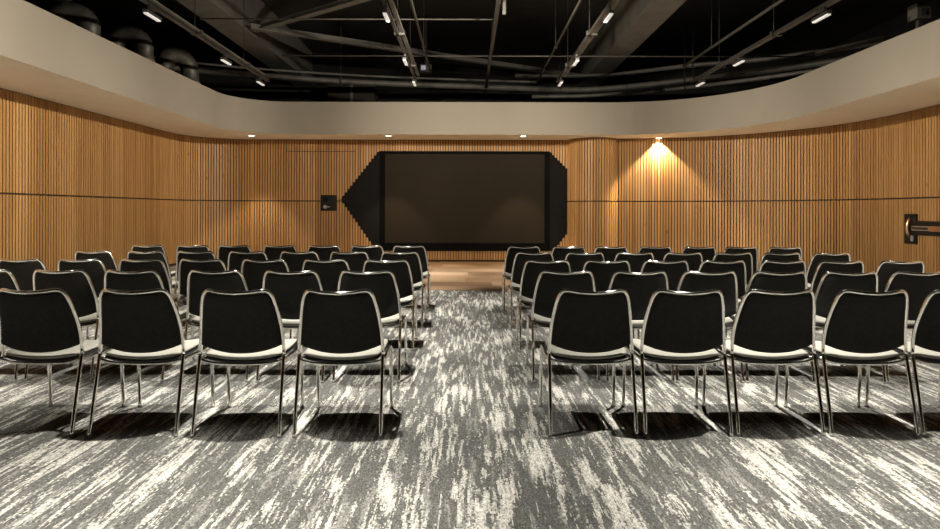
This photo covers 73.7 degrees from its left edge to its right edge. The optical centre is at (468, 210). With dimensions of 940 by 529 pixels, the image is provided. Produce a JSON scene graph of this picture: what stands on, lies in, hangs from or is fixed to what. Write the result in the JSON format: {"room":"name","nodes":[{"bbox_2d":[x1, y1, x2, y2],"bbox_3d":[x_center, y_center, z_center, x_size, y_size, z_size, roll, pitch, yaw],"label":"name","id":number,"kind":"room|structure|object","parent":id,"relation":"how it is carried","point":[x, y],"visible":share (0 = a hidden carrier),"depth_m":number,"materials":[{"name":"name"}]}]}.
{"room":"auditorium","nodes":[
{"label":"auditorium","id":0,"kind":"room"},
{"bbox_2d":[0,88,251,270],"bbox_3d":[-6.722,-0.264,8.640,1.333,3.040,14.235,0,0,6],"label":"wall","id":1,"kind":"structure","parent":0,"point":[72,179],"depth_m":11.76,"materials":[{"name":"brown wood"}]},
{"bbox_2d":[252,139,566,261],"bbox_3d":[-1.444,-0.253,15.617,7.870,3.040,0.086,0,0,0],"label":"wall","id":2,"kind":"structure","parent":0,"point":[290,178],"depth_m":15.57,"materials":[{"name":"brown wood"}]},
{"bbox_2d":[321,195,334,210],"bbox_3d":[-3.480,-0.200,15.552,0.356,0.386,0.096,0,0,0],"label":"box","id":3,"kind":"object","parent":2,"relation":"attached to","point":[327,201],"visible":1,"depth_m":15.56,"materials":[{"name":"black metal"}]},
{"bbox_2d":[341,151,567,250],"bbox_3d":[-0.342,-0.249,15.575,5.665,2.480,0.050,0,0,0],"label":"display screen","id":4,"kind":"object","parent":2,"relation":"attached to","point":[433,200],"visible":0.92,"depth_m":15.57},
{"bbox_2d":[0,262,939,528],"bbox_3d":[0.487,1.318,6.150,15.140,0.106,20.500,0,0,0],"label":"floor","id":5,"kind":"structure","parent":0,"point":[466,442],"depth_m":3.41,"materials":[{"name":"carpet"}]},
{"bbox_2d":[0,269,20,381],"bbox_3d":[-3.595,0.848,4.889,0.511,0.833,0.582,0,0,0],"label":"chair","id":6,"kind":"object","parent":5,"relation":"on","point":[7,279],"visible":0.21,"depth_m":4.66,"materials":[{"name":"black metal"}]},
{"bbox_2d":[0,258,46,290],"bbox_3d":[-4.073,0.847,5.931,0.511,0.833,0.582,0,0,0],"label":"chair","id":7,"kind":"object","parent":5,"relation":"on","point":[22,270],"visible":0.26,"depth_m":5.69,"materials":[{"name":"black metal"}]},
{"bbox_2d":[23,269,98,381],"bbox_3d":[-3.043,0.849,4.902,0.511,0.833,0.582,0,0,0],"label":"chair","id":8,"kind":"object","parent":5,"relation":"on","point":[79,287],"visible":0.49,"depth_m":4.68,"materials":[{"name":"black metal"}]},
{"bbox_2d":[0,288,125,436],"bbox_3d":[-2.464,0.850,3.772,0.511,0.833,0.582,0,0,1],"label":"chair","id":9,"kind":"object","parent":5,"relation":"on","point":[40,327],"visible":0.91,"depth_m":3.58,"materials":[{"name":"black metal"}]},
{"bbox_2d":[57,259,106,337],"bbox_3d":[-3.536,0.848,5.938,0.511,0.833,0.582,0,0,0],"label":"chair","id":10,"kind":"object","parent":5,"relation":"on","point":[96,270],"visible":0.23,"depth_m":5.70,"materials":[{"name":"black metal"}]},
{"bbox_2d":[74,251,118,272],"bbox_3d":[-4.087,0.847,7.060,0.511,0.833,0.582,0,0,0],"label":"chair","id":11,"kind":"object","parent":5,"relation":"on","point":[106,257],"visible":0.17,"depth_m":6.82,"materials":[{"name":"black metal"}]},
{"bbox_2d":[98,270,194,382],"bbox_3d":[-2.499,0.850,4.885,0.511,0.833,0.582,0,0,1],"label":"chair","id":12,"kind":"object","parent":5,"relation":"on","point":[145,279],"visible":0.3,"depth_m":4.64,"materials":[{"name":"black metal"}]},
{"bbox_2d":[87,288,214,436],"bbox_3d":[-1.882,0.852,3.768,0.511,0.833,0.582,0,0,0],"label":"chair","id":13,"kind":"object","parent":5,"relation":"on","point":[145,327],"visible":0.96,"depth_m":3.58,"materials":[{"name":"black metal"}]},
{"bbox_2d":[119,259,192,320],"bbox_3d":[-2.978,0.849,5.943,0.511,0.833,0.582,0,0,1],"label":"chair","id":14,"kind":"object","parent":5,"relation":"on","point":[127,265],"visible":0.26,"depth_m":5.70,"materials":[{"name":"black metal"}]},
{"bbox_2d":[131,245,183,303],"bbox_3d":[-4.096,0.847,8.227,0.511,0.833,0.582,0,0,-1],"label":"chair","id":15,"kind":"object","parent":5,"relation":"on","point":[137,248],"visible":0.23,"depth_m":7.98,"materials":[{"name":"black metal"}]},
{"bbox_2d":[127,251,189,318],"bbox_3d":[-3.510,0.848,7.053,0.511,0.833,0.582,0,0,0],"label":"chair","id":16,"kind":"object","parent":5,"relation":"on","point":[131,255],"visible":0.33,"depth_m":6.81,"materials":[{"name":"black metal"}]},
{"bbox_2d":[173,245,209,293],"bbox_3d":[-3.521,0.848,8.233,0.511,0.833,0.582,0,0,0],"label":"chair","id":17,"kind":"object","parent":5,"relation":"on","point":[200,248],"visible":0.26,"depth_m":7.98,"materials":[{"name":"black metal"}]},
{"bbox_2d":[174,251,215,317],"bbox_3d":[-2.973,0.849,7.056,0.511,0.833,0.582,0,0,0],"label":"chair","id":18,"kind":"object","parent":5,"relation":"on","point":[205,255],"visible":0.35,"depth_m":6.81,"materials":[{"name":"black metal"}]},
{"bbox_2d":[177,259,226,337],"bbox_3d":[-2.434,0.850,5.949,0.511,0.833,0.582,0,0,0],"label":"chair","id":19,"kind":"object","parent":5,"relation":"on","point":[185,267],"visible":0.35,"depth_m":5.71,"materials":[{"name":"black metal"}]},
{"bbox_2d":[184,270,269,381],"bbox_3d":[-1.884,0.852,4.899,0.511,0.833,0.582,0,0,0],"label":"chair","id":20,"kind":"object","parent":5,"relation":"on","point":[199,281],"visible":0.42,"depth_m":4.67,"materials":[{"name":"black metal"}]},
{"bbox_2d":[218,245,251,268],"bbox_3d":[-2.987,0.849,8.235,0.511,0.833,0.582,0,0,1],"label":"chair","id":21,"kind":"object","parent":5,"relation":"on","point":[223,250],"visible":0.2,"depth_m":7.99,"materials":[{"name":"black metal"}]},
{"bbox_2d":[190,289,304,437],"bbox_3d":[-1.302,0.853,3.761,0.511,0.833,0.582,0,0,0],"label":"chair","id":22,"kind":"object","parent":5,"relation":"on","point":[240,328],"visible":0.97,"depth_m":3.57,"materials":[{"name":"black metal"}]},
{"bbox_2d":[227,251,267,271],"bbox_3d":[-2.403,0.851,7.046,0.511,0.833,0.582,0,0,0],"label":"chair","id":23,"kind":"object","parent":5,"relation":"on","point":[235,259],"visible":0.28,"depth_m":6.80,"materials":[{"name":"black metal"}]},
{"bbox_2d":[241,259,291,338],"bbox_3d":[-1.855,0.852,5.932,0.511,0.833,0.582,0,0,1],"label":"chair","id":24,"kind":"object","parent":5,"relation":"on","point":[253,271],"visible":0.2,"depth_m":5.70,"materials":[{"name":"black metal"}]},
{"bbox_2d":[263,245,296,261],"bbox_3d":[-2.404,0.851,8.231,0.511,0.833,0.582,0,0,1],"label":"chair","id":25,"kind":"object","parent":5,"relation":"on","point":[272,252],"visible":0.24,"depth_m":7.99,"materials":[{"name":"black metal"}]},
{"bbox_2d":[255,270,324,382],"bbox_3d":[-1.313,0.853,4.881,0.511,0.833,0.582,0,0,1],"label":"chair","id":26,"kind":"object","parent":5,"relation":"on","point":[288,288],"visible":0.44,"depth_m":4.66,"materials":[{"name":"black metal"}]},
{"bbox_2d":[279,251,318,271],"bbox_3d":[-1.842,0.852,7.053,0.511,0.833,0.582,0,0,0],"label":"chair","id":27,"kind":"object","parent":5,"relation":"on","point":[294,260],"visible":0.2,"depth_m":6.81,"materials":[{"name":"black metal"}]},
{"bbox_2d":[297,259,350,350],"bbox_3d":[-1.302,0.853,5.936,0.511,0.833,0.582,0,0,-1],"label":"chair","id":28,"kind":"object","parent":5,"relation":"on","point":[329,271],"visible":0.25,"depth_m":5.70,"materials":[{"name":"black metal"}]},
{"bbox_2d":[307,245,340,260],"bbox_3d":[-1.844,0.852,8.237,0.511,0.833,0.582,0,0,0],"label":"chair","id":29,"kind":"object","parent":5,"relation":"on","point":[323,252],"visible":0.2,"depth_m":7.99,"materials":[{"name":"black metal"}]},
{"bbox_2d":[292,289,393,437],"bbox_3d":[-0.731,0.854,3.763,0.511,0.833,0.582,0,0,0],"label":"chair","id":30,"kind":"object","parent":5,"relation":"on","point":[344,328],"visible":1,"depth_m":3.57,"materials":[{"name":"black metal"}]},
{"bbox_2d":[329,251,368,271],"bbox_3d":[-1.299,0.853,7.050,0.511,0.833,0.582,0,0,0],"label":"chair","id":31,"kind":"object","parent":5,"relation":"on","point":[355,260],"visible":0.24,"depth_m":6.81,"materials":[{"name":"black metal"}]},
{"bbox_2d":[350,245,383,259],"bbox_3d":[-1.295,0.853,8.222,0.511,0.833,0.582,0,0,-1],"label":"chair","id":32,"kind":"object","parent":5,"relation":"on","point":[374,252],"visible":0.19,"depth_m":7.98,"materials":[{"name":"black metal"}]},
{"bbox_2d":[332,270,407,382],"bbox_3d":[-0.750,0.854,4.890,0.511,0.833,0.582,0,0,1],"label":"chair","id":33,"kind":"object","parent":5,"relation":"on","point":[384,287],"visible":0.54,"depth_m":4.67,"materials":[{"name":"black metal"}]},
{"bbox_2d":[362,259,416,350],"bbox_3d":[-0.747,0.854,5.930,0.511,0.833,0.582,0,0,-1],"label":"chair","id":34,"kind":"object","parent":5,"relation":"on","point":[401,270],"visible":0.53,"depth_m":5.72,"materials":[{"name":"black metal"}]},
{"bbox_2d":[380,251,425,327],"bbox_3d":[-0.738,0.854,7.044,0.511,0.833,0.582,0,0,1],"label":"chair","id":35,"kind":"object","parent":5,"relation":"on","point":[414,261],"visible":0.48,"depth_m":6.83,"materials":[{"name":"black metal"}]},
{"bbox_2d":[392,245,430,310],"bbox_3d":[-0.755,0.854,8.226,0.511,0.833,0.582,0,0,0],"label":"chair","id":36,"kind":"object","parent":5,"relation":"on","point":[421,251],"visible":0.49,"depth_m":8.01,"materials":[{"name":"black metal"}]},
{"bbox_2d":[502,246,540,311],"bbox_3d":[0.702,0.857,8.134,0.511,0.833,0.582,0,0,0],"label":"chair","id":37,"kind":"object","parent":5,"relation":"on","point":[512,251],"visible":0.41,"depth_m":7.92,"materials":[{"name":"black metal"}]},
{"bbox_2d":[507,252,553,328],"bbox_3d":[0.710,0.857,6.993,0.511,0.833,0.582,0,0,-1],"label":"chair","id":38,"kind":"object","parent":5,"relation":"on","point":[521,258],"visible":0.42,"depth_m":6.78,"materials":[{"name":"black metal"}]},
{"bbox_2d":[516,260,570,351],"bbox_3d":[0.719,0.857,5.905,0.511,0.833,0.582,0,0,1],"label":"chair","id":39,"kind":"object","parent":5,"relation":"on","point":[531,271],"visible":0.56,"depth_m":5.69,"materials":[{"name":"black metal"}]},
{"bbox_2d":[526,270,600,382],"bbox_3d":[0.728,0.857,4.903,0.511,0.833,0.582,0,0,0],"label":"chair","id":40,"kind":"object","parent":5,"relation":"on","point":[548,287],"visible":0.62,"depth_m":4.69,"materials":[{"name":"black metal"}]},
{"bbox_2d":[552,246,585,262],"bbox_3d":[1.266,0.858,8.121,0.511,0.833,0.582,0,0,0],"label":"chair","id":41,"kind":"object","parent":5,"relation":"on","point":[559,253],"visible":0.16,"depth_m":7.88,"materials":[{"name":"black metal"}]},
{"bbox_2d":[564,252,604,271],"bbox_3d":[1.263,0.858,6.995,0.511,0.833,0.582,0,0,1],"label":"chair","id":42,"kind":"object","parent":5,"relation":"on","point":[576,261],"visible":0.26,"depth_m":6.75,"materials":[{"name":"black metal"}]},
{"bbox_2d":[539,289,638,436],"bbox_3d":[0.710,0.857,3.794,0.511,0.833,0.582,0,0,0],"label":"chair","id":43,"kind":"object","parent":5,"relation":"on","point":[586,327],"visible":1,"depth_m":3.60,"materials":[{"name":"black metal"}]},
{"bbox_2d":[582,260,635,351],"bbox_3d":[1.262,0.858,5.920,0.511,0.833,0.582,0,0,0],"label":"chair","id":44,"kind":"object","parent":5,"relation":"on","point":[602,271],"visible":0.3,"depth_m":5.68,"materials":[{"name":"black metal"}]},
{"bbox_2d":[594,246,627,260],"bbox_3d":[1.802,0.859,8.138,0.511,0.833,0.582,0,0,-1],"label":"chair","id":45,"kind":"object","parent":5,"relation":"on","point":[609,253],"visible":0.18,"depth_m":7.89,"materials":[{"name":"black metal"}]},
{"bbox_2d":[592,271,674,383],"bbox_3d":[1.274,0.858,4.886,0.511,0.833,0.582,0,0,-1],"label":"chair","id":46,"kind":"object","parent":5,"relation":"on","point":[640,287],"visible":0.41,"depth_m":4.66,"materials":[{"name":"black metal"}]},
{"bbox_2d":[614,252,653,272],"bbox_3d":[1.801,0.859,7.001,0.511,0.833,0.582,0,0,0],"label":"chair","id":47,"kind":"object","parent":5,"relation":"on","point":[636,260],"visible":0.26,"depth_m":6.76,"materials":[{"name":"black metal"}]},
{"bbox_2d":[638,246,671,260],"bbox_3d":[2.361,0.860,8.138,0.511,0.833,0.582,0,0,-1],"label":"chair","id":48,"kind":"object","parent":5,"relation":"on","point":[658,253],"visible":0.23,"depth_m":7.89,"materials":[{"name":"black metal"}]},
{"bbox_2d":[637,260,688,338],"bbox_3d":[1.793,0.859,5.910,0.511,0.833,0.582,0,0,1],"label":"chair","id":49,"kind":"object","parent":5,"relation":"on","point":[674,270],"visible":0.16,"depth_m":5.67,"materials":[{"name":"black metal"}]},
{"bbox_2d":[621,289,733,436],"bbox_3d":[1.246,0.858,3.790,0.511,0.833,0.582,0,0,0],"label":"chair","id":50,"kind":"object","parent":5,"relation":"on","point":[679,327],"visible":0.98,"depth_m":3.60,"materials":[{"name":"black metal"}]},
{"bbox_2d":[663,252,702,271],"bbox_3d":[2.323,0.860,6.996,0.511,0.833,0.582,0,0,0],"label":"chair","id":51,"kind":"object","parent":5,"relation":"on","point":[693,260],"visible":0.16,"depth_m":6.75,"materials":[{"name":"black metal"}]},
{"bbox_2d":[682,246,715,262],"bbox_3d":[2.916,0.862,8.129,0.511,0.833,0.582,0,0,0],"label":"chair","id":52,"kind":"object","parent":5,"relation":"on","point":[707,254],"visible":0.23,"depth_m":7.88,"materials":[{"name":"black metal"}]},
{"bbox_2d":[655,271,744,382],"bbox_3d":[1.796,0.859,4.895,0.511,0.833,0.582,0,0,0],"label":"chair","id":53,"kind":"object","parent":5,"relation":"on","point":[726,282],"visible":0.38,"depth_m":4.66,"materials":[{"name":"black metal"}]},
{"bbox_2d":[698,260,746,339],"bbox_3d":[2.315,0.860,5.920,0.511,0.833,0.582,0,0,0],"label":"chair","id":54,"kind":"object","parent":5,"relation":"on","point":[739,268],"visible":0.25,"depth_m":5.68,"materials":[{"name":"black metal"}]},
{"bbox_2d":[712,252,752,283],"bbox_3d":[2.867,0.862,6.999,0.511,0.833,0.582,0,0,1],"label":"chair","id":55,"kind":"object","parent":5,"relation":"on","point":[748,260],"visible":0.23,"depth_m":6.76,"materials":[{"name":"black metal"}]},
{"bbox_2d":[723,246,757,273],"bbox_3d":[3.444,0.863,8.134,0.511,0.833,0.582,0,0,1],"label":"chair","id":56,"kind":"object","parent":5,"relation":"on","point":[735,250],"visible":0.22,"depth_m":7.89,"materials":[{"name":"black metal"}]},
{"bbox_2d":[701,289,825,436],"bbox_3d":[1.772,0.859,3.802,0.511,0.833,0.582,0,0,-1],"label":"chair","id":57,"kind":"object","parent":5,"relation":"on","point":[769,327],"visible":0.92,"depth_m":3.61,"materials":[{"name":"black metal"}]},
{"bbox_2d":[719,271,815,383],"bbox_3d":[2.318,0.860,4.890,0.511,0.833,0.582,0,0,1],"label":"chair","id":58,"kind":"object","parent":5,"relation":"on","point":[773,281],"visible":0.38,"depth_m":4.65,"materials":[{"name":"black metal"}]},
{"bbox_2d":[738,260,805,299],"bbox_3d":[2.862,0.862,5.920,0.511,0.833,0.582,0,0,-1],"label":"chair","id":59,"kind":"object","parent":5,"relation":"on","point":[767,265],"visible":0.31,"depth_m":5.67,"materials":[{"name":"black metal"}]},
{"bbox_2d":[747,252,800,284],"bbox_3d":[3.389,0.863,7.003,0.511,0.833,0.582,0,0,0],"label":"chair","id":60,"kind":"object","parent":5,"relation":"on","point":[788,257],"visible":0.23,"depth_m":6.75,"materials":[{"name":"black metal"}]},
{"bbox_2d":[767,247,801,259],"bbox_3d":[3.997,0.864,8.121,0.511,0.833,0.582,0,0,1],"label":"chair","id":61,"kind":"object","parent":5,"relation":"on","point":[782,250],"visible":0.17,"depth_m":7.87,"materials":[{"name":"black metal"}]},
{"bbox_2d":[806,252,850,288],"bbox_3d":[3.928,0.864,7.006,0.511,0.833,0.582,0,0,-1],"label":"chair","id":62,"kind":"object","parent":5,"relation":"on","point":[816,259],"visible":0.27,"depth_m":6.77,"materials":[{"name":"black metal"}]},
{"bbox_2d":[783,271,886,383],"bbox_3d":[2.840,0.861,4.882,0.511,0.833,0.582,0,0,1],"label":"chair","id":63,"kind":"object","parent":5,"relation":"on","point":[829,286],"visible":0.41,"depth_m":4.65,"materials":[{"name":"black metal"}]},
{"bbox_2d":[810,260,863,293],"bbox_3d":[3.384,0.863,5.909,0.511,0.833,0.582,0,0,0],"label":"chair","id":64,"kind":"object","parent":5,"relation":"on","point":[824,266],"visible":0.2,"depth_m":5.67,"materials":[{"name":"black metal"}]},
{"bbox_2d":[783,289,920,436],"bbox_3d":[2.301,0.860,3.795,0.511,0.833,0.582,0,0,0],"label":"chair","id":65,"kind":"object","parent":5,"relation":"on","point":[861,328],"visible":0.91,"depth_m":3.60,"materials":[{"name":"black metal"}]},
{"bbox_2d":[845,271,939,382],"bbox_3d":[3.362,0.863,4.898,0.511,0.833,0.582,0,0,1],"label":"chair","id":66,"kind":"object","parent":5,"relation":"on","point":[917,286],"visible":0.33,"depth_m":4.67,"materials":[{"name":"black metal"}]},
{"bbox_2d":[875,260,924,291],"bbox_3d":[3.940,0.864,5.920,0.511,0.833,0.582,0,0,0],"label":"chair","id":67,"kind":"object","parent":5,"relation":"on","point":[885,269],"visible":0.16,"depth_m":5.68,"materials":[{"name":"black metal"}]},
{"bbox_2d":[864,289,939,436],"bbox_3d":[2.825,0.861,3.796,0.511,0.833,0.582,0,0,1],"label":"chair","id":68,"kind":"object","parent":5,"relation":"on","point":[923,347],"visible":0.73,"depth_m":3.62,"materials":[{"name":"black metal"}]},
{"bbox_2d":[0,0,939,139],"bbox_3d":[0.494,-2.144,5.830,14.640,0.750,19.660,0,0,0],"label":"ceiling","id":69,"kind":"structure","parent":0,"point":[45,55],"depth_m":11.99,"materials":[{"name":"beige paint"}]},
{"bbox_2d":[47,2,100,36],"bbox_3d":[-6.094,-2.893,9.650,0.808,0.641,0.368,0,0,-23],"label":"duct elbow","id":70,"kind":"object","parent":69,"relation":"on","point":[77,14],"visible":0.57,"depth_m":9.56,"materials":[{"name":"black metal"}]},
{"bbox_2d":[105,25,154,61],"bbox_3d":[-5.894,-2.897,10.900,0.825,0.650,0.345,0,0,-11],"label":"duct elbow","id":71,"kind":"object","parent":69,"relation":"on","point":[142,43],"visible":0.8,"depth_m":10.80,"materials":[{"name":"black metal"}]},
{"bbox_2d":[155,46,199,83],"bbox_3d":[-5.844,-2.938,12.600,0.391,0.730,0.991,0,0,27],"label":"duct elbow","id":72,"kind":"object","parent":69,"relation":"on","point":[168,57],"visible":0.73,"depth_m":12.52,"materials":[{"name":"black metal"}]},
{"bbox_2d":[815,28,915,55],"bbox_3d":[6.906,-2.936,10.950,0.090,0.090,1.700,0,0,-28],"label":"pipe","id":73,"kind":"object","parent":69,"relation":"on","point":[890,36],"visible":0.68,"depth_m":10.96,"materials":[{"name":"black metal"}]},
{"bbox_2d":[907,3,930,27],"bbox_3d":[6.406,-2.717,8.894,0.200,0.420,0.212,0,0,0],"label":"junction box","id":74,"kind":"object","parent":69,"relation":"on","point":[918,13],"visible":0.95,"depth_m":8.81,"materials":[{"name":"black metal"}]},
{"bbox_2d":[24,0,939,101],"bbox_3d":[0.407,-3.174,7.350,20.200,3.410,23.100,0,0,0],"label":"ceiling","id":75,"kind":"structure","parent":0,"point":[527,27],"depth_m":16.99,"materials":[{"name":"black paint"}]},
{"bbox_2d":[140,0,268,81],"bbox_3d":[-4.367,-3.789,5.900,0.170,1.900,15.800,0,0,0],"label":"track","id":76,"kind":"object","parent":75,"relation":"hanging from","point":[161,9],"visible":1,"depth_m":10.25,"materials":[{"name":"black metal"}]},
{"bbox_2d":[142,5,161,21],"bbox_3d":[-4.404,-2.767,8.740,0.068,0.145,0.410,0,0,0],"label":"light","id":77,"kind":"object","parent":76,"relation":"hanging from","point":[151,14],"visible":1,"depth_m":8.70,"materials":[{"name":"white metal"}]},
{"bbox_2d":[143,12,160,21],"bbox_3d":[-4.404,-2.705,8.740,0.052,0.021,0.380,0,0,0],"label":"diffuser","id":78,"kind":"object","parent":77,"relation":"attached to","point":[152,15],"depth_m":8.73,"materials":[{"name":"white plastic"}]},
{"bbox_2d":[220,54,231,64],"bbox_3d":[-4.404,-2.767,11.400,0.068,0.145,0.410,0,0,0],"label":"light","id":79,"kind":"object","parent":76,"relation":"hanging from","point":[223,59],"visible":1,"depth_m":11.37,"materials":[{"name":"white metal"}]},
{"bbox_2d":[176,0,314,85],"bbox_3d":[-4.876,-4.240,7.375,0.610,1.000,22.750,0,0,0],"label":"ceiling beam","id":80,"kind":"structure","parent":75,"relation":"attached to","point":[269,48],"depth_m":14.06,"materials":[{"name":"black metal"}]},
{"bbox_2d":[327,83,377,101],"bbox_3d":[-3.243,-3.167,17.690,1.300,0.800,0.860,0,0,0],"label":"duct","id":81,"kind":"object","parent":75,"relation":"attached to","point":[335,92],"visible":0.42,"depth_m":17.30,"materials":[{"name":"black metal"}]},
{"bbox_2d":[382,0,419,81],"bbox_3d":[-1.102,-3.782,5.900,0.170,1.900,15.800,0,0,0],"label":"track","id":82,"kind":"object","parent":75,"relation":"hanging from","point":[401,32],"visible":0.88,"depth_m":10.28,"materials":[{"name":"black metal"}]},
{"bbox_2d":[382,6,390,21],"bbox_3d":[-1.139,-2.760,8.740,0.068,0.145,0.410,0,0,0],"label":"light","id":83,"kind":"object","parent":82,"relation":"hanging from","point":[385,11],"visible":1,"depth_m":8.66,"materials":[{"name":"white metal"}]},
{"bbox_2d":[383,13,389,21],"bbox_3d":[-1.139,-2.698,8.740,0.052,0.021,0.380,0,0,0],"label":"diffuser","id":84,"kind":"object","parent":83,"relation":"attached to","point":[386,15],"depth_m":8.70,"materials":[{"name":"white plastic"}]},
{"bbox_2d":[410,0,430,71],"bbox_3d":[-0.872,-3.963,6.700,0.060,1.538,15.400,0,0,0],"label":"conduit","id":85,"kind":"object","parent":75,"relation":"hanging from","point":[411,1],"visible":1,"depth_m":11.84,"materials":[{"name":"black metal"}]},
{"bbox_2d":[200,18,493,19],"bbox_3d":[-2.018,-3.214,10.500,4.950,0.024,0.024,0,0,0],"label":"rod","id":86,"kind":"object","parent":85,"relation":"attached to","point":[200,18],"visible":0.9,"depth_m":10.49,"materials":[{"name":"black metal"}]},
{"bbox_2d":[282,55,803,56],"bbox_3d":[1.557,-3.237,13.100,10.900,0.028,0.028,0,0,0],"label":"rod","id":87,"kind":"object","parent":85,"relation":"attached to","point":[282,55],"visible":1,"depth_m":13.09,"materials":[{"name":"black metal"}]},
{"bbox_2d":[420,20,431,72],"bbox_3d":[-1.042,-4.082,15.495,0.280,1.300,0.250,0,0,0],"label":"signal box","id":88,"kind":"object","parent":75,"relation":"hanging from","point":[424,68],"visible":0.94,"depth_m":15.46,"materials":[{"name":"grey metal"}]},
{"bbox_2d":[484,0,500,94],"bbox_3d":[0.468,-3.951,8.100,0.072,1.555,18.200,0,0,0],"label":"conduit","id":89,"kind":"object","parent":75,"relation":"hanging from","point":[498,2],"visible":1,"depth_m":12.08,"materials":[{"name":"black metal"}]},
{"bbox_2d":[502,0,505,14],"bbox_3d":[0.558,-3.879,9.650,0.060,1.700,0.060,0,0,0],"label":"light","id":90,"kind":"object","parent":75,"relation":"hanging from","point":[503,1],"visible":1,"depth_m":9.63,"materials":[{"name":"white plastic"}]},
{"bbox_2d":[174,19,849,92],"bbox_3d":[0.008,-3.928,14.306,17.913,1.604,4.974,0,0,0],"label":"ceiling pipe","id":91,"kind":"object","parent":75,"relation":"hanging from","point":[816,63],"visible":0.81,"depth_m":15.57,"materials":[{"name":"black metal"}]},
{"bbox_2d":[154,56,536,82],"bbox_3d":[-3.802,-3.374,14.664,11.690,0.099,1.537,0,0,-25],"label":"ceiling pipe","id":92,"kind":"object","parent":91,"relation":"on","point":[198,63],"visible":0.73,"depth_m":15.66,"materials":[{"name":"black metal"}]},
{"bbox_2d":[536,0,581,82],"bbox_3d":[1.718,-3.958,7.300,0.060,1.538,16.600,0,0,0],"label":"conduit","id":93,"kind":"object","parent":75,"relation":"hanging from","point":[579,1],"visible":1,"depth_m":12.11,"materials":[{"name":"black metal"}]},
{"bbox_2d":[556,0,619,82],"bbox_3d":[1.993,-3.776,5.900,0.170,1.900,15.800,0,0,0],"label":"track","id":94,"kind":"object","parent":75,"relation":"hanging from","point":[592,32],"visible":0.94,"depth_m":10.31,"materials":[{"name":"black metal"}]},
{"bbox_2d":[603,6,613,22],"bbox_3d":[1.956,-2.753,8.740,0.068,0.145,0.410,0,0,0],"label":"light","id":95,"kind":"object","parent":94,"relation":"hanging from","point":[609,12],"visible":1,"depth_m":8.67,"materials":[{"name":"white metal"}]},
{"bbox_2d":[604,13,612,22],"bbox_3d":[1.956,-2.691,8.740,0.052,0.021,0.380,0,0,0],"label":"diffuser","id":96,"kind":"object","parent":95,"relation":"attached to","point":[607,17],"depth_m":8.72,"materials":[{"name":"grey plastic"}]},
{"bbox_2d":[578,0,685,86],"bbox_3d":[3.569,-4.223,7.375,0.580,1.000,22.750,0,0,0],"label":"ceiling beam","id":97,"kind":"structure","parent":75,"relation":"attached to","point":[632,22],"depth_m":14.00,"materials":[{"name":"black metal"}]},
{"bbox_2d":[252,0,370,31],"bbox_3d":[-0.642,-3.831,10.300,9.640,0.120,0.160,0,0,37],"label":"brace","id":98,"kind":"object","parent":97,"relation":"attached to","point":[340,4],"visible":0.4,"depth_m":12.04,"materials":[{"name":"grey paint"}]},
{"bbox_2d":[250,23,581,78],"bbox_3d":[-0.642,-3.811,15.325,9.047,0.120,0.150,0,0,-32],"label":"brace","id":99,"kind":"object","parent":97,"relation":"attached to","point":[255,27],"visible":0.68,"depth_m":14.52,"materials":[{"name":"grey paint"}]},
{"bbox_2d":[532,19,817,98],"bbox_3d":[5.546,-3.834,14.710,8.647,1.770,0.980,0,0,33],"label":"ceiling pipe","id":100,"kind":"object","parent":75,"relation":"hanging from","point":[796,73],"visible":0.77,"depth_m":15.36,"materials":[{"name":"black metal"}]},
{"bbox_2d":[515,19,886,77],"bbox_3d":[5.410,-4.088,15.216,9.051,1.261,0.964,0,0,30],"label":"ceiling pipe","id":101,"kind":"object","parent":75,"relation":"hanging from","point":[811,52],"visible":0.78,"depth_m":15.61,"materials":[{"name":"black metal"}]},
{"bbox_2d":[682,0,783,66],"bbox_3d":[4.778,-3.949,6.450,0.060,1.542,14.900,0,0,0],"label":"conduit","id":102,"kind":"object","parent":75,"relation":"hanging from","point":[778,1],"visible":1,"depth_m":11.40,"materials":[{"name":"black metal"}]},
{"bbox_2d":[691,0,839,82],"bbox_3d":[4.963,-3.770,5.900,0.170,1.900,15.800,0,0,0],"label":"track","id":103,"kind":"object","parent":75,"relation":"hanging from","point":[772,34],"visible":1,"depth_m":10.26,"materials":[{"name":"black metal"}]},
{"bbox_2d":[732,55,745,65],"bbox_3d":[4.926,-2.747,11.400,0.068,0.145,0.410,0,0,0],"label":"light","id":104,"kind":"object","parent":103,"relation":"hanging from","point":[739,61],"visible":1,"depth_m":11.36,"materials":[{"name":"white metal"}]},
{"bbox_2d":[811,7,831,22],"bbox_3d":[4.926,-2.747,8.740,0.068,0.145,0.410,0,0,0],"label":"light","id":105,"kind":"object","parent":103,"relation":"hanging from","point":[821,16],"visible":1,"depth_m":8.70,"materials":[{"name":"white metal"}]},
{"bbox_2d":[812,14,830,22],"bbox_3d":[4.926,-2.685,8.740,0.052,0.021,0.380,0,0,0],"label":"diffuser","id":106,"kind":"object","parent":105,"relation":"attached to","point":[820,17],"depth_m":8.75,"materials":[{"name":"grey plastic"}]},
{"bbox_2d":[567,137,618,252],"bbox_3d":[3.116,-0.243,15.298,1.302,3.040,0.658,0,0,0],"label":"wall column","id":107,"kind":"structure","parent":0,"point":[592,162],"depth_m":15.05,"materials":[{"name":"brown wood"}]},
{"bbox_2d":[618,105,939,274],"bbox_3d":[7.154,-0.235,8.822,3.060,3.040,14.423,0,0,-16],"label":"wall","id":108,"kind":"structure","parent":0,"point":[849,188],"depth_m":13.56,"materials":[{"name":"brown wood"}]},
{"bbox_2d":[904,214,939,243],"bbox_3d":[7.675,0.311,10.265,0.118,0.521,1.598,0,0,0],"label":"bar","id":109,"kind":"object","parent":108,"relation":"attached to","point":[913,227],"visible":1,"depth_m":10.77,"materials":[{"name":"black metal"}]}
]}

